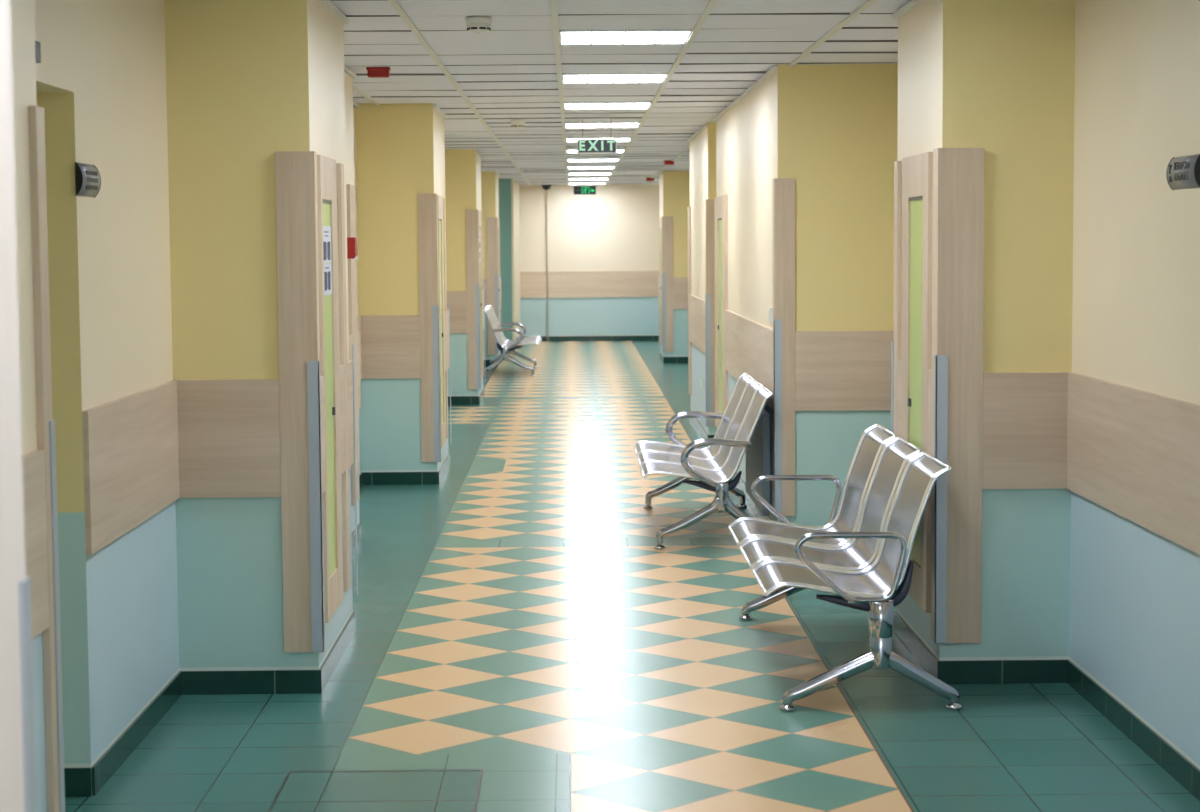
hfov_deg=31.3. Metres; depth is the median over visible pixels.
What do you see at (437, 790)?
access cover
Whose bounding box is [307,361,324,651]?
guard
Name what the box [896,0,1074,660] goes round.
wall
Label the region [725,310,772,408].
trim
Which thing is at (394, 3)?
trim
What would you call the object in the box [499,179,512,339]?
wall
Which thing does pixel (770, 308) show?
light switch
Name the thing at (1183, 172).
door sign
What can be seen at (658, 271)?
guard
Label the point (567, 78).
diffuser
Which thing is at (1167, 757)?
baseboard
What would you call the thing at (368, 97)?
trim
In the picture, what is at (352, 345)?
guard
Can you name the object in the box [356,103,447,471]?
wall
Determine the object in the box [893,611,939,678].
baseboard
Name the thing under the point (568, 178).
recessed light
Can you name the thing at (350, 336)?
trim
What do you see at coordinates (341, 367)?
trim
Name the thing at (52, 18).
wall
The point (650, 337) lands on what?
baseboard
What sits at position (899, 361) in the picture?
trim
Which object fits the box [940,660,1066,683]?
baseboard
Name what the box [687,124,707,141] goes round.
trim
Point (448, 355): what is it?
trim
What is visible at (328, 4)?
trim
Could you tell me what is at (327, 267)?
paper notice
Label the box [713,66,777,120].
trim
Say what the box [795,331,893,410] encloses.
trim
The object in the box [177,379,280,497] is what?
trim
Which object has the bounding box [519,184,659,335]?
wall
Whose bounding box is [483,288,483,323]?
trim
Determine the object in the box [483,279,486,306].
trim
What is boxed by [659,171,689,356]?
wall
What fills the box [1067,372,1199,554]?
wall panel
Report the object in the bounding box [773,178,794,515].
trim
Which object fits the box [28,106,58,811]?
trim
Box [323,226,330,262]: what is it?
paper notice
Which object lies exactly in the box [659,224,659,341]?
trim
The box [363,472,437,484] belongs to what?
baseboard
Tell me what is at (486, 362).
baseboard
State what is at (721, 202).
door
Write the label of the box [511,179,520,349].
trim
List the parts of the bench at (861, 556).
leg, armrest, leg, armrest, post, leg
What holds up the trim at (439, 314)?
attached to the wall at (400, 148)
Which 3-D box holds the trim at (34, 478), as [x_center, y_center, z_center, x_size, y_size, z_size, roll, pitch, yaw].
[-1.285,0.399,3.845,0.018,0.417,2.340,0,4,-1]
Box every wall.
[10,0,46,811]
[34,0,73,91]
[36,0,178,786]
[164,0,352,670]
[344,72,359,531]
[353,107,360,473]
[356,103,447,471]
[445,149,482,395]
[481,172,499,359]
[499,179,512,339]
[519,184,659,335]
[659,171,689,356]
[690,64,897,526]
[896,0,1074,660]
[1069,0,1199,768]
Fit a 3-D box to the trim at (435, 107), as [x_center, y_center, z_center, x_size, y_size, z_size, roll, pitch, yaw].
[-1.090,-2.009,14.652,0.022,0.018,1.250,0,4,-1]
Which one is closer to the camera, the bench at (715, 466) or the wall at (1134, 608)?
the wall at (1134, 608)
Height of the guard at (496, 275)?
1.033 m
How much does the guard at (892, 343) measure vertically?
1.033 m
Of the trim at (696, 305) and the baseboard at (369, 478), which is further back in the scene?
the trim at (696, 305)
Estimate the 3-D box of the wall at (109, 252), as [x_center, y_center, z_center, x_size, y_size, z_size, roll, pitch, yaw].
[-2.041,-0.187,6.832,1.090,2.550,1.403,0,4,-1]
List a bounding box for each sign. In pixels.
[75,162,100,197]
[573,183,595,194]
[577,119,616,153]
[1166,154,1199,189]
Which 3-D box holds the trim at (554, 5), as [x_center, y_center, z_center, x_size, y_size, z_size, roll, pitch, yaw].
[-0.274,-2.128,15.882,0.026,0.026,37.000,0,4,-1]
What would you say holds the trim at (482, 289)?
attached to the wall at (462, 166)
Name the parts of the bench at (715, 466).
leg, leg, armrest, armrest, post, leg, leg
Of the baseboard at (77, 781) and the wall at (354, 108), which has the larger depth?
the wall at (354, 108)
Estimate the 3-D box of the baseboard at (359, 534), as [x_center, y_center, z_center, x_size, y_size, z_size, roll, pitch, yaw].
[-1.285,0.783,10.249,0.010,0.084,2.850,0,4,-1]
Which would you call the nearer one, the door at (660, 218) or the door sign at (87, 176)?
the door sign at (87, 176)
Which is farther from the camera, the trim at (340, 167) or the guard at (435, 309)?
the guard at (435, 309)
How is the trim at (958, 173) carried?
attached to the wall at (996, 76)
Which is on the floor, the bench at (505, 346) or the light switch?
the bench at (505, 346)
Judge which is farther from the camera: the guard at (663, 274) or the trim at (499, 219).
the trim at (499, 219)
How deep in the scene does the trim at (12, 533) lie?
2.59 m
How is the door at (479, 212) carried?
in the wall at (462, 166)
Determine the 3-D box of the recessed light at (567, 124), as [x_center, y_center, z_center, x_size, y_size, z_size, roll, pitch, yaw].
[0.015,-2.203,16.733,0.585,0.032,0.585,0,4,-1]
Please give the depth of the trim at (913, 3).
8.25 m
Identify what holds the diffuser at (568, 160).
attached to the recessed light at (568, 160)
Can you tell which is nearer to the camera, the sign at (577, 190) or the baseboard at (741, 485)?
the baseboard at (741, 485)
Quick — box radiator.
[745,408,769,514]
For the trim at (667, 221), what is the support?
attached to the wall at (674, 186)
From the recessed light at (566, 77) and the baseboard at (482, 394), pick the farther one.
the baseboard at (482, 394)
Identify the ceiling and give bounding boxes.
[330,0,911,184]
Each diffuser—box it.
[561,32,688,42]
[564,75,664,81]
[565,103,648,107]
[566,124,637,126]
[567,139,628,140]
[568,160,617,160]
[569,167,613,167]
[570,183,604,183]
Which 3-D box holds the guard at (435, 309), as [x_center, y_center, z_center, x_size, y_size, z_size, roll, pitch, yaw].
[-1.079,-0.147,14.165,0.042,1.033,0.040,0,4,-1]
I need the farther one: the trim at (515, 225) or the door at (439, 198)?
the trim at (515, 225)
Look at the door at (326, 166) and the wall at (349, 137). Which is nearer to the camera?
the door at (326, 166)
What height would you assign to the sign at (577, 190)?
0.186 m
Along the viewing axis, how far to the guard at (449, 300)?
15.39 m
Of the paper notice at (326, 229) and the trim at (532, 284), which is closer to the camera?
the paper notice at (326, 229)
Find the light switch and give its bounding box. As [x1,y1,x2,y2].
[768,307,771,322]
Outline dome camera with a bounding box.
[541,185,551,189]
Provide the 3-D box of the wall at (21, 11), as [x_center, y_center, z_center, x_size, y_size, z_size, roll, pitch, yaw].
[-1.922,0.041,3.850,1.250,2.550,2.420,0,4,-1]
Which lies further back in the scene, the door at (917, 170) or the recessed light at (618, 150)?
the recessed light at (618, 150)
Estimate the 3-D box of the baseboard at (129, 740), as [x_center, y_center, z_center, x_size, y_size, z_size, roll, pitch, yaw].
[-1.482,1.038,6.933,0.010,0.084,1.403,0,4,-1]
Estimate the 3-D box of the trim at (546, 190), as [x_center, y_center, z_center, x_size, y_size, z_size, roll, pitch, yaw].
[-0.848,-2.264,34.405,0.011,2.460,0.030,0,4,-1]
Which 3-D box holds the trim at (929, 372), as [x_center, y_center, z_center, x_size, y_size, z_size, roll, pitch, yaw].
[1.206,0.079,7.799,0.018,0.417,0.095,0,4,-1]
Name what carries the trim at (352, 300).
attached to the wall at (349, 137)
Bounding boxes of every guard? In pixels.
[19,577,36,811]
[49,420,64,811]
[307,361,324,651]
[352,345,357,596]
[432,305,440,461]
[449,300,450,435]
[475,284,480,388]
[484,287,485,380]
[495,274,498,353]
[658,271,658,324]
[662,273,665,351]
[705,294,710,425]
[773,319,781,515]
[891,342,893,431]
[933,355,947,642]
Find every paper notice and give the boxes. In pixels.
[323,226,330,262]
[324,264,331,295]
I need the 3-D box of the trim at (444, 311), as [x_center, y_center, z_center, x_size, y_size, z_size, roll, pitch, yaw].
[-1.083,-0.450,14.906,0.018,0.417,0.180,0,4,-1]
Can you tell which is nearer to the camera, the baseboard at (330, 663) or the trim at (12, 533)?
the trim at (12, 533)
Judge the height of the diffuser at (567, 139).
0.006 m
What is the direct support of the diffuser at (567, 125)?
attached to the recessed light at (567, 124)
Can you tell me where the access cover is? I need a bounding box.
[267,769,483,811]
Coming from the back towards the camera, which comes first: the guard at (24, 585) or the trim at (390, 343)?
the trim at (390, 343)
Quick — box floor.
[65,341,1199,811]
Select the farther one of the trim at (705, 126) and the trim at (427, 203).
the trim at (705, 126)
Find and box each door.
[317,155,342,622]
[437,195,445,447]
[478,210,482,379]
[497,218,499,323]
[659,217,661,344]
[714,195,727,427]
[901,152,932,612]
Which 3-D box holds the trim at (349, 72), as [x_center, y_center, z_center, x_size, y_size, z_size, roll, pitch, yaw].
[-1.296,-1.655,10.062,0.022,0.018,2.850,0,4,-1]
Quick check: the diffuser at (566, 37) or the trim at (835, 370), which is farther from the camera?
the trim at (835, 370)
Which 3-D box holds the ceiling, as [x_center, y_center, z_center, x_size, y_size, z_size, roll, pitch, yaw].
[-0.297,-2.105,14.681,5.000,0.150,39.796,0,4,-1]
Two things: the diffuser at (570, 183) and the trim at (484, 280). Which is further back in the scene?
the diffuser at (570, 183)
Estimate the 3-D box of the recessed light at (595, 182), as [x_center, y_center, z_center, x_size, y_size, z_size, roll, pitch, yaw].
[-0.201,-3.488,33.521,0.585,0.032,0.585,0,4,-1]
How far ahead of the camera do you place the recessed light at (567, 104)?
14.29 m
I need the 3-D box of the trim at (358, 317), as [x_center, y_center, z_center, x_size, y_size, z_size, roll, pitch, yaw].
[-1.569,-0.332,13.410,0.018,0.417,1.470,0,4,-1]
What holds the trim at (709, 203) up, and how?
attached to the wall at (832, 129)
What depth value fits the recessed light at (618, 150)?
21.65 m
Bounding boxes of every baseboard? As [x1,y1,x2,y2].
[64,768,91,796]
[91,671,181,795]
[181,670,318,694]
[319,612,355,692]
[352,522,361,549]
[359,472,362,488]
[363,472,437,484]
[438,453,449,483]
[448,396,478,404]
[478,388,484,404]
[484,360,492,365]
[523,335,658,341]
[664,357,687,362]
[689,409,708,438]
[733,472,770,519]
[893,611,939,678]
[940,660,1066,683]
[1067,660,1199,800]
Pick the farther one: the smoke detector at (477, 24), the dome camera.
the dome camera
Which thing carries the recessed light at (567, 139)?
in the ceiling
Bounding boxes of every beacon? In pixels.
[366,67,390,77]
[664,160,674,164]
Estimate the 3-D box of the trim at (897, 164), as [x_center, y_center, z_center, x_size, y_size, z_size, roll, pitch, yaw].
[1.194,-0.137,8.618,0.018,1.683,0.090,0,4,-1]
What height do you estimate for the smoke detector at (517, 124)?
0.065 m
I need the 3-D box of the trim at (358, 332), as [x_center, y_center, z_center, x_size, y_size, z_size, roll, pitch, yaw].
[-1.304,-0.189,11.528,0.018,0.417,0.150,0,4,-1]
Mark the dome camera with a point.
(545, 187)
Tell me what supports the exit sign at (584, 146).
hanging from the ceiling
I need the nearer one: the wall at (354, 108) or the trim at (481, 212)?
the wall at (354, 108)
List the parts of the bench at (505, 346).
leg, leg, post, armrest, armrest, leg, leg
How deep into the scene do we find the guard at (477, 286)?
21.12 m
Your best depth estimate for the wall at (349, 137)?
11.30 m
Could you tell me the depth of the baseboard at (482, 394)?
21.65 m
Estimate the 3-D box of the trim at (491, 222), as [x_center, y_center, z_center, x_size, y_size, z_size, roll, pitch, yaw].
[-1.388,-1.550,27.710,0.138,1.768,0.063,0,4,-1]
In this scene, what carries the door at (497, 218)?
in the wall at (489, 180)
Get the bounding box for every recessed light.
[559,28,692,44]
[562,73,667,82]
[564,101,651,108]
[565,122,639,127]
[566,138,630,141]
[567,149,624,152]
[567,159,618,161]
[568,166,614,168]
[568,173,610,174]
[568,178,607,179]
[569,182,605,183]
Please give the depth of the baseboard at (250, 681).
7.62 m
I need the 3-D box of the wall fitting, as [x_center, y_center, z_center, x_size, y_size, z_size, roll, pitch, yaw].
[-1.471,-0.918,5.558,0.030,0.055,0.060,0,4,-1]
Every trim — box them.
[0,0,25,811]
[22,450,49,638]
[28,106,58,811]
[82,380,179,554]
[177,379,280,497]
[275,151,319,652]
[319,0,348,23]
[321,376,325,492]
[337,163,350,591]
[339,365,345,474]
[344,65,356,77]
[347,184,359,504]
[347,360,353,466]
[349,335,352,359]
[353,85,379,105]
[357,316,361,379]
[357,331,360,409]
[361,315,419,378]
[388,0,530,185]
[418,194,438,461]
[433,105,446,118]
[439,314,440,376]
[443,198,447,438]
[444,311,446,371]
[447,291,466,332]
[447,309,449,368]
[466,210,478,389]
[481,212,483,375]
[482,289,482,329]
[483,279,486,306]
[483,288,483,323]
[486,217,497,354]
[499,219,500,326]
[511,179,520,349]
[520,272,546,297]
[546,190,547,341]
[548,271,657,297]
[550,0,568,185]
[605,0,717,184]
[642,0,876,184]
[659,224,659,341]
[662,216,673,351]
[673,277,687,308]
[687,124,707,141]
[688,207,691,394]
[689,294,704,353]
[705,199,714,426]
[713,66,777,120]
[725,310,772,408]
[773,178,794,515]
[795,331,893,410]
[892,0,923,18]
[893,161,901,434]
[897,359,901,436]
[927,370,931,454]
[930,148,984,642]
[982,372,1067,488]
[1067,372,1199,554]
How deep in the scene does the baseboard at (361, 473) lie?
14.09 m
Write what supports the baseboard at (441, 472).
attached to the wall at (400, 148)
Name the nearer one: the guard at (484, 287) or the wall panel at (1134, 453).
the wall panel at (1134, 453)
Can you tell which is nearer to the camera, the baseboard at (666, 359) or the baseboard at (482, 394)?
the baseboard at (482, 394)
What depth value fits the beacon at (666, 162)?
24.14 m
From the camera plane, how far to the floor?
7.76 m
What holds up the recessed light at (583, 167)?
in the ceiling
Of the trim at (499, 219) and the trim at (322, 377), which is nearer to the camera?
the trim at (322, 377)
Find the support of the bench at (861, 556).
on the floor
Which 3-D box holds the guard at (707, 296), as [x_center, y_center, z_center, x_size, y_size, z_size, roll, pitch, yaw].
[0.846,-0.358,16.732,0.042,1.033,0.040,0,4,-1]
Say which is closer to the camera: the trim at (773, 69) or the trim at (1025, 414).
the trim at (1025, 414)
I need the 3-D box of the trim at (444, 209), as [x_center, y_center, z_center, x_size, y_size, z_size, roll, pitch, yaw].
[-1.085,-0.613,15.034,0.018,1.683,0.100,0,4,-1]
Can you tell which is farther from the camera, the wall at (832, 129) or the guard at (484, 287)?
the guard at (484, 287)
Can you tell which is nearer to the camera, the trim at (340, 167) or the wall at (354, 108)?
the trim at (340, 167)
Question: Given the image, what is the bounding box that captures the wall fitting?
[35,41,40,62]
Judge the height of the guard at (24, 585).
1.033 m
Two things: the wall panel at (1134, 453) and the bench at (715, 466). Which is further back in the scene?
the bench at (715, 466)
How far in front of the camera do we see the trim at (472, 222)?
21.09 m
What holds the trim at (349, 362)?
attached to the wall at (247, 81)
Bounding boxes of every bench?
[483,305,541,376]
[633,373,772,549]
[728,423,962,711]
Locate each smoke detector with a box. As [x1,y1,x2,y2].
[465,16,491,33]
[511,120,524,128]
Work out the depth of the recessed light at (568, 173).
28.77 m
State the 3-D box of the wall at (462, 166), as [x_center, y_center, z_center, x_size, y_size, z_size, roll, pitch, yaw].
[-1.997,-1.326,21.688,1.560,2.550,1.200,0,4,-1]
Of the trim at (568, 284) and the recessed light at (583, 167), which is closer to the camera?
the recessed light at (583, 167)
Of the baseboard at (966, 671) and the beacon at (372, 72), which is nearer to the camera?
the baseboard at (966, 671)
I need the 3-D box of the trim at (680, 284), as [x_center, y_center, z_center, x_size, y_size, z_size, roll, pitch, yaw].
[1.190,-1.476,28.078,0.462,0.417,0.018,0,4,-1]
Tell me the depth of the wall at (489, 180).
27.63 m
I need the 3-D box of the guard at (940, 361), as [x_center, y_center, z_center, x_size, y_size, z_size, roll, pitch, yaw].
[1.218,0.334,7.674,0.042,1.033,0.040,0,4,-1]
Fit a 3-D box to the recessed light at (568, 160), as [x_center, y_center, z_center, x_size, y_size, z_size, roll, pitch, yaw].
[-0.077,-2.754,23.928,0.585,0.032,0.585,0,4,-1]
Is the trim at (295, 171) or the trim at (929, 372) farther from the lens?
the trim at (929, 372)
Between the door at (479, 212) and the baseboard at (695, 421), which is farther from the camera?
the door at (479, 212)
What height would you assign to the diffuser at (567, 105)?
0.006 m
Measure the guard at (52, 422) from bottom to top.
1.033 m
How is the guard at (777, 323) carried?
attached to the wall at (832, 129)
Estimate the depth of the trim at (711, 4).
11.00 m
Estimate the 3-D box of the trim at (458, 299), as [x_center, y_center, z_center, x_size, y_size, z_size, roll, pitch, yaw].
[-1.494,-0.923,21.115,0.365,0.417,0.018,0,4,-1]
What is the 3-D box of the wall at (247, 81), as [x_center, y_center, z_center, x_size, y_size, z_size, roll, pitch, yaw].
[-1.810,-0.288,8.131,1.585,2.550,1.197,0,4,-1]
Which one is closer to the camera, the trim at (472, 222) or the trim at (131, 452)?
the trim at (131, 452)
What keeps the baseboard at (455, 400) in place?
attached to the wall at (462, 166)
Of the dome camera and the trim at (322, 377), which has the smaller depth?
the trim at (322, 377)
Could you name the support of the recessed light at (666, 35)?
in the ceiling
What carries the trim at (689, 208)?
attached to the wall at (832, 129)
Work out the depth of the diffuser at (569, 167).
26.36 m
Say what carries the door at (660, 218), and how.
in the wall at (674, 186)

